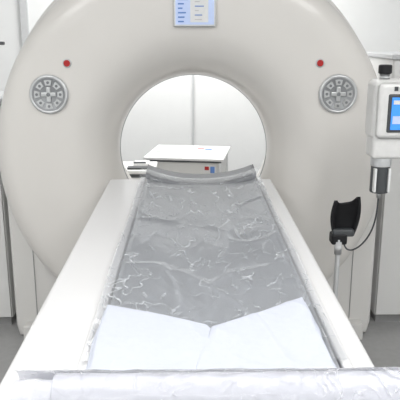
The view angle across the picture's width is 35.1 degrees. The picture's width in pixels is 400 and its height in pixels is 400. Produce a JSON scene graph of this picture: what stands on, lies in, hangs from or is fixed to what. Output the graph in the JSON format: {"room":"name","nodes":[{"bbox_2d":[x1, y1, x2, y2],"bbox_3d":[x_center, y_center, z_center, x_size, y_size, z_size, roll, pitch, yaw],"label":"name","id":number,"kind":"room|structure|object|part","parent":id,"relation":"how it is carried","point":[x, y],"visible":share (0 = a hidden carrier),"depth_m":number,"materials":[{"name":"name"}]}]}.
{"room":"radiology room","nodes":[
{"label":"radiology room","id":0,"kind":"room"},
{"bbox_2d":[0,0,399,174],"bbox_3d":[-0.087,-1.185,5.426,5.200,2.800,0.100,0,15,-1],"label":"wall","id":1,"kind":"structure","parent":0,"point":[223,116],"depth_m":5.47,"materials":[{"name":"paint"}]},
{"bbox_2d":[19,0,28,45],"bbox_3d":[-1.456,-1.212,5.330,0.060,2.700,0.030,0,15,-1],"label":"trim","id":2,"kind":"structure","parent":1,"relation":"attached to","point":[23,4],"depth_m":5.24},
{"bbox_2d":[192,75,193,144],"bbox_3d":[-0.059,-1.219,5.356,0.015,2.700,0.020,0,15,-1],"label":"trim","id":3,"kind":"structure","parent":1,"relation":"attached to","point":[192,75],"depth_m":5.46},
{"bbox_2d":[0,315,399,382],"bbox_3d":[-0.026,1.212,2.027,5.200,0.100,7.700,0,15,-1],"label":"floor","id":4,"kind":"structure","parent":0,"point":[381,340],"depth_m":3.46,"materials":[{"name":"plastic"}]},
{"bbox_2d":[0,91,15,324],"bbox_3d":[-1.616,0.048,3.695,1.100,1.300,0.530,0,15,-1],"label":"storage cabinet","id":5,"kind":"object","parent":4,"relation":"on","point":[7,293],"visible":0.39,"depth_m":3.56,"materials":[{"name":"silver metal"}]},
{"bbox_3d":[-1.343,0.087,3.467,0.532,1.200,0.020,0,15,-1],"label":"door panel","id":6,"kind":"part","parent":5,"relation":"part of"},
{"bbox_2d":[123,160,157,179],"bbox_3d":[-0.409,0.152,4.233,0.250,0.823,0.300,0,15,-1],"label":"trolley","id":7,"kind":"object","parent":4,"relation":"on","point":[137,169],"visible":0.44,"depth_m":4.02,"materials":[{"name":"white metal"}]},
{"bbox_2d":[0,164,373,399],"bbox_3d":[-0.029,0.594,2.204,0.780,1.006,2.240,0,15,-1],"label":"table","id":8,"kind":"object","parent":4,"relation":"on","point":[212,249],"visible":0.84,"depth_m":1.92,"materials":[{"name":"white plastic"}]},
{"bbox_3d":[-0.330,0.231,2.042,0.176,0.130,2.120,0,15,-1],"label":"table rail","id":9,"kind":"part","parent":8,"relation":"part of","materials":[{"name":"white plastic"}]},
{"bbox_2d":[9,367,399,399],"bbox_3d":[0.062,0.350,1.123,0.785,0.102,0.102,0,15,-1],"label":"paper roll","id":10,"kind":"object","parent":8,"relation":"on","point":[359,383],"visible":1,"depth_m":1.09,"materials":[{"name":"white paper"}]},
{"bbox_2d":[85,297,336,369],"bbox_3d":[0.018,0.299,1.390,0.515,0.047,0.407,0,15,-1],"label":"sheet","id":11,"kind":"object","parent":8,"relation":"on","point":[287,334],"visible":0.76,"depth_m":1.33,"materials":[{"name":"white paper"}]},
{"bbox_2d":[110,179,339,367],"bbox_3d":[0.021,0.177,2.054,0.515,0.048,2.120,0,15,-1],"label":"mattress","id":12,"kind":"object","parent":8,"relation":"on","point":[210,252],"depth_m":2.02,"materials":[{"name":"grey plastic"}]},
{"bbox_3d":[0.323,0.229,2.052,0.077,0.130,2.120,0,15,-1],"label":"table rail","id":13,"kind":"part","parent":8,"relation":"part of","materials":[{"name":"white plastic"}]},
{"bbox_2d":[143,145,230,173],"bbox_3d":[-0.082,0.024,4.763,0.570,0.801,0.520,2,15,8],"label":"utility cart","id":14,"kind":"object","parent":4,"relation":"on","point":[190,159],"visible":0.33,"depth_m":4.47,"materials":[{"name":"silver metal"}]},
{"bbox_3d":[0.138,0.086,4.507,0.026,0.710,0.026,2,15,8],"label":"cart leg","id":15,"kind":"part","parent":14,"relation":"part of","materials":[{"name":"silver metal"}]},
{"bbox_3d":[0.203,-0.030,4.948,0.026,0.710,0.026,2,15,8],"label":"cart leg","id":16,"kind":"part","parent":14,"relation":"part of","materials":[{"name":"silver metal"}]},
{"bbox_2d":[0,0,376,339],"bbox_3d":[-0.035,-0.268,3.373,1.970,2.074,0.781,0,15,-1],"label":"scanner","id":17,"kind":"object","parent":4,"relation":"on","point":[72,87],"visible":0.72,"depth_m":2.98,"materials":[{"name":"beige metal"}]},
{"bbox_2d":[63,60,69,66],"bbox_3d":[-0.606,-0.624,2.888,0.031,0.031,0.018,0,15,-1],"label":"lamp","id":18,"kind":"object","parent":17,"relation":"attached to","point":[66,63],"depth_m":2.88,"materials":[{"name":"red plastic"}]},
{"bbox_3d":[-0.024,-0.875,2.830,0.190,0.195,0.030,0,15,-1],"label":"display frame","id":19,"kind":"part","parent":17,"relation":"part of","materials":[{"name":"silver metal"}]},
{"bbox_2d":[317,60,323,66],"bbox_3d":[0.550,-0.628,2.906,0.031,0.031,0.018,0,15,-1],"label":"lamp","id":20,"kind":"object","parent":17,"relation":"attached to","point":[320,63],"depth_m":2.90,"materials":[{"name":"red plastic"}]},
{"bbox_2d":[329,197,360,298],"bbox_3d":[0.605,0.448,2.838,0.296,0.964,0.296,0,15,-1],"label":"support","id":21,"kind":"object","parent":4,"relation":"on","point":[345,217],"visible":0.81,"depth_m":2.76,"materials":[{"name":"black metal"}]},
{"bbox_2d":[329,228,353,244],"bbox_3d":[0.623,0.156,2.782,0.100,0.070,0.060,0,15,-1],"label":"bracket","id":22,"kind":"object","parent":21,"relation":"on","point":[338,236],"depth_m":2.76,"materials":[{"name":"black plastic"}]},
{"bbox_2d":[330,197,360,233],"bbox_3d":[0.628,0.068,2.755,0.130,0.186,0.066,0,15,-1],"label":"armrest","id":23,"kind":"object","parent":21,"relation":"on","point":[345,217],"depth_m":2.75,"materials":[{"name":"black plastic"}]},
{"bbox_2d":[344,64,399,250],"bbox_3d":[0.956,0.198,2.697,0.670,1.520,0.490,0,15,-1],"label":"contrast injector","id":24,"kind":"object","parent":4,"relation":"on","point":[382,124],"visible":0.85,"depth_m":2.48,"materials":[{"name":"white plastic"}]},
{"bbox_3d":[0.721,-0.480,2.471,0.040,0.035,0.040,0,15,-1],"label":"knob stem","id":25,"kind":"part","parent":24,"relation":"part of","materials":[{"name":"silver metal"}]},
{"bbox_3d":[0.721,-0.509,2.463,0.052,0.035,0.052,0,15,-1],"label":"knob","id":26,"kind":"part","parent":24,"relation":"part of","materials":[{"name":"black plastic"}]},
{"bbox_2d":[367,52,399,321],"bbox_3d":[1.524,-0.076,3.713,1.060,1.530,0.530,0,15,-1],"label":"storage cabinet","id":27,"kind":"object","parent":4,"relation":"on","point":[385,293],"visible":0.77,"depth_m":3.56,"materials":[{"name":"silver metal"}]}
]}

